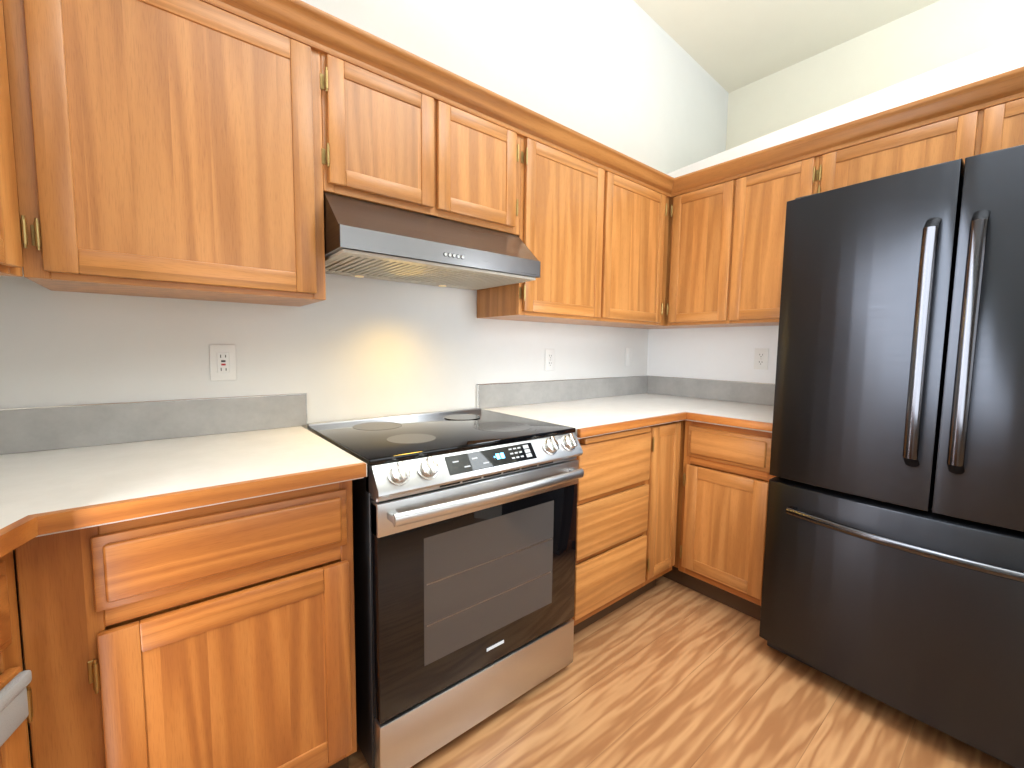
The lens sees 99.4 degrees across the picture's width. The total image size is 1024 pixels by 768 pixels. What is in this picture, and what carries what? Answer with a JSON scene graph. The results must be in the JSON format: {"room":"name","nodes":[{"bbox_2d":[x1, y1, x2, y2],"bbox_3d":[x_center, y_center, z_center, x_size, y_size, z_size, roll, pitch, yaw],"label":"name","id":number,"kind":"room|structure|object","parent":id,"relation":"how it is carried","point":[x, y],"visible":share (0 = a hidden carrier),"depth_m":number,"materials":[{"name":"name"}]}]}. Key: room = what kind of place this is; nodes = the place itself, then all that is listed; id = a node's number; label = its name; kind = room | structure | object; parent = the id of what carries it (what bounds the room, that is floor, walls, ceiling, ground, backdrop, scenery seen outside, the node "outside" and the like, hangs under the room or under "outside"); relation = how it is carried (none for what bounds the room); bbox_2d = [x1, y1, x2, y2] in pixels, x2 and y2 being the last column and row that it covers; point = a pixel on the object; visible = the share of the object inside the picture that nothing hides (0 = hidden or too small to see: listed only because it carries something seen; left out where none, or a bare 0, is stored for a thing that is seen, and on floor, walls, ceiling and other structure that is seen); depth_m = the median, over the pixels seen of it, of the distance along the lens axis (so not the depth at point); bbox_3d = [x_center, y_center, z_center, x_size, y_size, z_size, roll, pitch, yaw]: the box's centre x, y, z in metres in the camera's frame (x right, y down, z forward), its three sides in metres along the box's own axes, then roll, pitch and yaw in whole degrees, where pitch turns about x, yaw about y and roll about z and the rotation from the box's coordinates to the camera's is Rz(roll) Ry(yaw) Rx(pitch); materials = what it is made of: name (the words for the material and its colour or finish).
{"room":"kitchen","nodes":[
{"label":"kitchen","id":0,"kind":"room"},
{"bbox_2d":[0,0,728,767],"bbox_3d":[-0.821,-0.883,1.530,6.320,3.900,0.120,-3,6,-39],"label":"wall","id":1,"kind":"structure","parent":0,"point":[632,78],"depth_m":1.83,"materials":[{"name":"white paint"}]},
{"bbox_2d":[0,393,306,454],"bbox_3d":[-1.123,0.112,1.284,0.959,0.118,0.019,-3,6,-39],"label":"backsplash","id":2,"kind":"structure","parent":1,"relation":"attached to","point":[32,429],"depth_m":1.29,"materials":[{"name":"laminate"}]},
{"bbox_2d":[2,0,341,306],"bbox_3d":[-0.880,-0.629,1.214,0.650,0.755,0.326,-3,6,-39],"label":"upper cabinet","id":3,"kind":"object","parent":1,"relation":"attached to","point":[210,150],"depth_m":1.06,"materials":[{"name":"brown wood"}]},
{"bbox_2d":[209,345,236,380],"bbox_3d":[-0.945,-0.070,1.420,0.072,0.116,0.008,-3,6,-39],"label":"outlet","id":4,"kind":"object","parent":1,"relation":"attached to","point":[222,362],"visible":1,"depth_m":1.42,"materials":[{"name":"white plastic"}]},
{"bbox_2d":[342,32,457,221],"bbox_3d":[-0.483,-0.812,1.521,0.427,0.432,0.326,-3,6,-39],"label":"upper cabinet","id":5,"kind":"object","parent":1,"relation":"attached to","point":[400,120],"depth_m":1.41,"materials":[{"name":"brown wood"}]},
{"bbox_2d":[323,192,540,289],"bbox_3d":[-0.320,-0.499,1.608,0.759,0.199,0.442,-3,6,-39],"label":"range hood","id":6,"kind":"object","parent":1,"relation":"attached to","point":[366,239],"visible":0.96,"depth_m":1.44,"materials":[{"name":"silver metal"}]},
{"bbox_2d":[458,88,529,235],"bbox_3d":[-0.232,-0.826,1.726,0.451,0.432,0.326,-3,6,-39],"label":"upper cabinet","id":7,"kind":"object","parent":1,"relation":"attached to","point":[494,141],"depth_m":1.65,"materials":[{"name":"brown wood"}]},
{"bbox_2d":[477,120,617,323],"bbox_3d":[0.150,-0.686,2.051,0.610,0.755,0.326,-3,6,-39],"label":"upper cabinet","id":8,"kind":"object","parent":1,"relation":"attached to","point":[573,230],"depth_m":1.94,"materials":[{"name":"brown wood"}]},
{"bbox_2d":[545,349,554,370],"bbox_3d":[0.206,-0.131,2.357,0.072,0.116,0.007,-3,6,-39],"label":"electrical outlet","id":9,"kind":"object","parent":1,"relation":"attached to","point":[549,359],"visible":1,"depth_m":2.35,"materials":[{"name":"white plastic"}]},
{"bbox_2d":[476,375,647,408],"bbox_3d":[0.378,0.030,2.504,1.401,0.119,0.020,-3,6,-39],"label":"backsplash","id":10,"kind":"structure","parent":1,"relation":"attached to","point":[491,395],"depth_m":2.38,"materials":[{"name":"laminate"}]},
{"bbox_2d":[576,160,672,326],"bbox_3d":[0.542,-0.707,2.370,0.638,0.755,0.326,-3,6,-39],"label":"upper cabinet","id":11,"kind":"object","parent":1,"relation":"attached to","point":[640,272],"depth_m":2.28,"materials":[{"name":"brown wood"}]},
{"bbox_2d":[625,348,632,365],"bbox_3d":[0.755,-0.175,2.800,0.072,0.116,0.009,-3,6,-39],"label":"outlet","id":12,"kind":"object","parent":1,"relation":"attached to","point":[628,356],"visible":1,"depth_m":2.79,"materials":[{"name":"white plastic"}]},
{"bbox_2d":[348,576,1013,767],"bbox_3d":[1.173,1.250,0.077,7.400,0.060,5.450,-3,6,-39],"label":"floor","id":13,"kind":"structure","parent":0,"point":[664,672],"depth_m":1.45,"materials":[{"name":"brown wood"}]},
{"bbox_2d":[0,551,33,767],"bbox_3d":[-0.909,0.759,0.031,0.625,0.873,1.400,-1,5,-19],"label":"base cabinet","id":14,"kind":"object","parent":13,"relation":"on","point":[14,750],"visible":0.62,"depth_m":0.73,"materials":[{"name":"brown wood"}]},
{"bbox_2d":[0,670,31,746],"bbox_3d":[-0.794,0.529,0.658,0.017,0.081,0.170,-1,5,-19],"label":"towel","id":15,"kind":"object","parent":14,"relation":"hanging from","point":[14,712],"visible":0.98,"depth_m":0.70,"materials":[{"name":"grey fabric"}]},
{"bbox_2d":[0,426,366,557],"bbox_3d":[-0.801,0.277,0.310,1.659,0.040,1.952,-3,6,-39],"label":"countertop","id":16,"kind":"structure","parent":14,"relation":"on","point":[46,492],"depth_m":0.97,"materials":[{"name":"laminate"}]},
{"bbox_2d":[15,480,356,767],"bbox_3d":[-0.822,0.663,1.190,0.581,0.874,0.624,-3,6,-39],"label":"base cabinet","id":17,"kind":"object","parent":13,"relation":"on","point":[222,635],"visible":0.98,"depth_m":0.92,"materials":[{"name":"brown wood"}]},
{"bbox_2d":[307,408,583,767],"bbox_3d":[-0.236,0.612,1.577,0.764,0.925,0.702,-3,6,-39],"label":"range","id":18,"kind":"object","parent":13,"relation":"on","point":[464,538],"visible":0.98,"depth_m":1.28,"materials":[{"name":"black"}]},
{"bbox_2d":[572,421,680,633],"bbox_3d":[0.335,0.601,2.127,0.756,0.874,0.628,-3,6,-39],"label":"base cabinet","id":19,"kind":"object","parent":13,"relation":"on","point":[627,496],"visible":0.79,"depth_m":1.86,"materials":[{"name":"brown wood"}]},
{"bbox_2d":[662,420,775,620],"bbox_3d":[1.002,0.588,2.390,0.624,0.874,1.048,-3,6,-39],"label":"base cabinet","id":20,"kind":"object","parent":13,"relation":"on","point":[723,482],"visible":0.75,"depth_m":1.98,"materials":[{"name":"brown wood"}]},
{"bbox_2d":[484,393,773,438],"bbox_3d":[0.709,0.147,2.114,1.390,0.040,1.056,-3,6,-39],"label":"countertop","id":21,"kind":"structure","parent":20,"relation":"on","point":[587,418],"depth_m":2.02,"materials":[{"name":"laminate"}]},
{"bbox_2d":[759,145,1023,767],"bbox_3d":[1.521,0.211,1.504,0.849,1.760,0.906,-3,6,-39],"label":"fridge","id":22,"kind":"object","parent":13,"relation":"on","point":[893,572],"visible":1,"depth_m":1.32,"materials":[{"name":"grey metal"}]},
{"bbox_2d":[634,0,939,92],"bbox_3d":[0.887,-2.187,-0.563,6.440,0.499,5.320,-3,6,-39],"label":"ceiling","id":23,"kind":"structure","parent":0,"point":[728,46],"depth_m":2.72,"materials":[{"name":"beige paint"}]},
{"bbox_2d":[647,34,1023,383],"bbox_3d":[2.292,-0.147,1.348,0.120,2.543,4.200,-3,6,-39],"label":"wall","id":24,"kind":"structure","parent":0,"point":[720,353],"depth_m":2.37,"materials":[{"name":"white paint"}]},
{"bbox_2d":[624,326,659,328],"bbox_3d":[0.923,-0.724,2.636,0.326,0.755,0.380,-3,6,-39],"label":"upper cabinet","id":25,"kind":"object","parent":24,"relation":"attached to","point":[646,327],"depth_m":2.71,"materials":[{"name":"brown wood"}]},
{"bbox_2d":[648,375,774,405],"bbox_3d":[1.253,0.040,2.526,0.019,0.119,1.020,-3,6,-39],"label":"backsplash","id":26,"kind":"structure","parent":24,"relation":"attached to","point":[723,390],"depth_m":2.57,"materials":[{"name":"laminate"}]},
{"bbox_2d":[660,138,823,328],"bbox_3d":[1.224,-0.690,2.269,0.326,0.755,0.694,-3,6,-39],"label":"upper cabinet","id":27,"kind":"object","parent":24,"relation":"attached to","point":[726,233],"depth_m":2.16,"materials":[{"name":"brown wood"}]},
{"bbox_2d":[754,348,768,369],"bbox_3d":[1.367,-0.138,2.383,0.007,0.116,0.072,-3,6,-39],"label":"electrical outlet","id":28,"kind":"object","parent":24,"relation":"attached to","point":[761,355],"visible":1,"depth_m":2.38,"materials":[{"name":"white plastic"}]},
{"bbox_2d":[820,74,1023,192],"bbox_3d":[1.747,-0.857,1.615,0.326,0.300,0.953,-3,6,-39],"label":"upper cabinet","id":29,"kind":"object","parent":24,"relation":"attached to","point":[990,119],"depth_m":1.61,"materials":[{"name":"brown wood"}]},
{"bbox_2d":[726,0,1023,149],"bbox_3d":[3.317,-0.831,1.553,0.120,3.900,5.320,-3,6,-39],"label":"wall","id":30,"kind":"structure","parent":0,"point":[938,34],"depth_m":2.70,"materials":[{"name":"beige paint"}]},
{"bbox_3d":[-1.106,-0.705,-0.664,1.364,3.900,3.480,-3,6,-39],"label":"wall","id":31,"kind":"structure","parent":0,"visible":0},
{"bbox_2d":[0,0,27,276],"bbox_3d":[-1.130,-0.594,0.538,0.515,0.790,0.620,-1,5,-19],"label":"upper cabinet","id":32,"kind":"object","parent":31,"relation":"attached to","point":[11,258],"visible":0.98,"depth_m":0.87,"materials":[{"name":"brown wood"}]}
]}

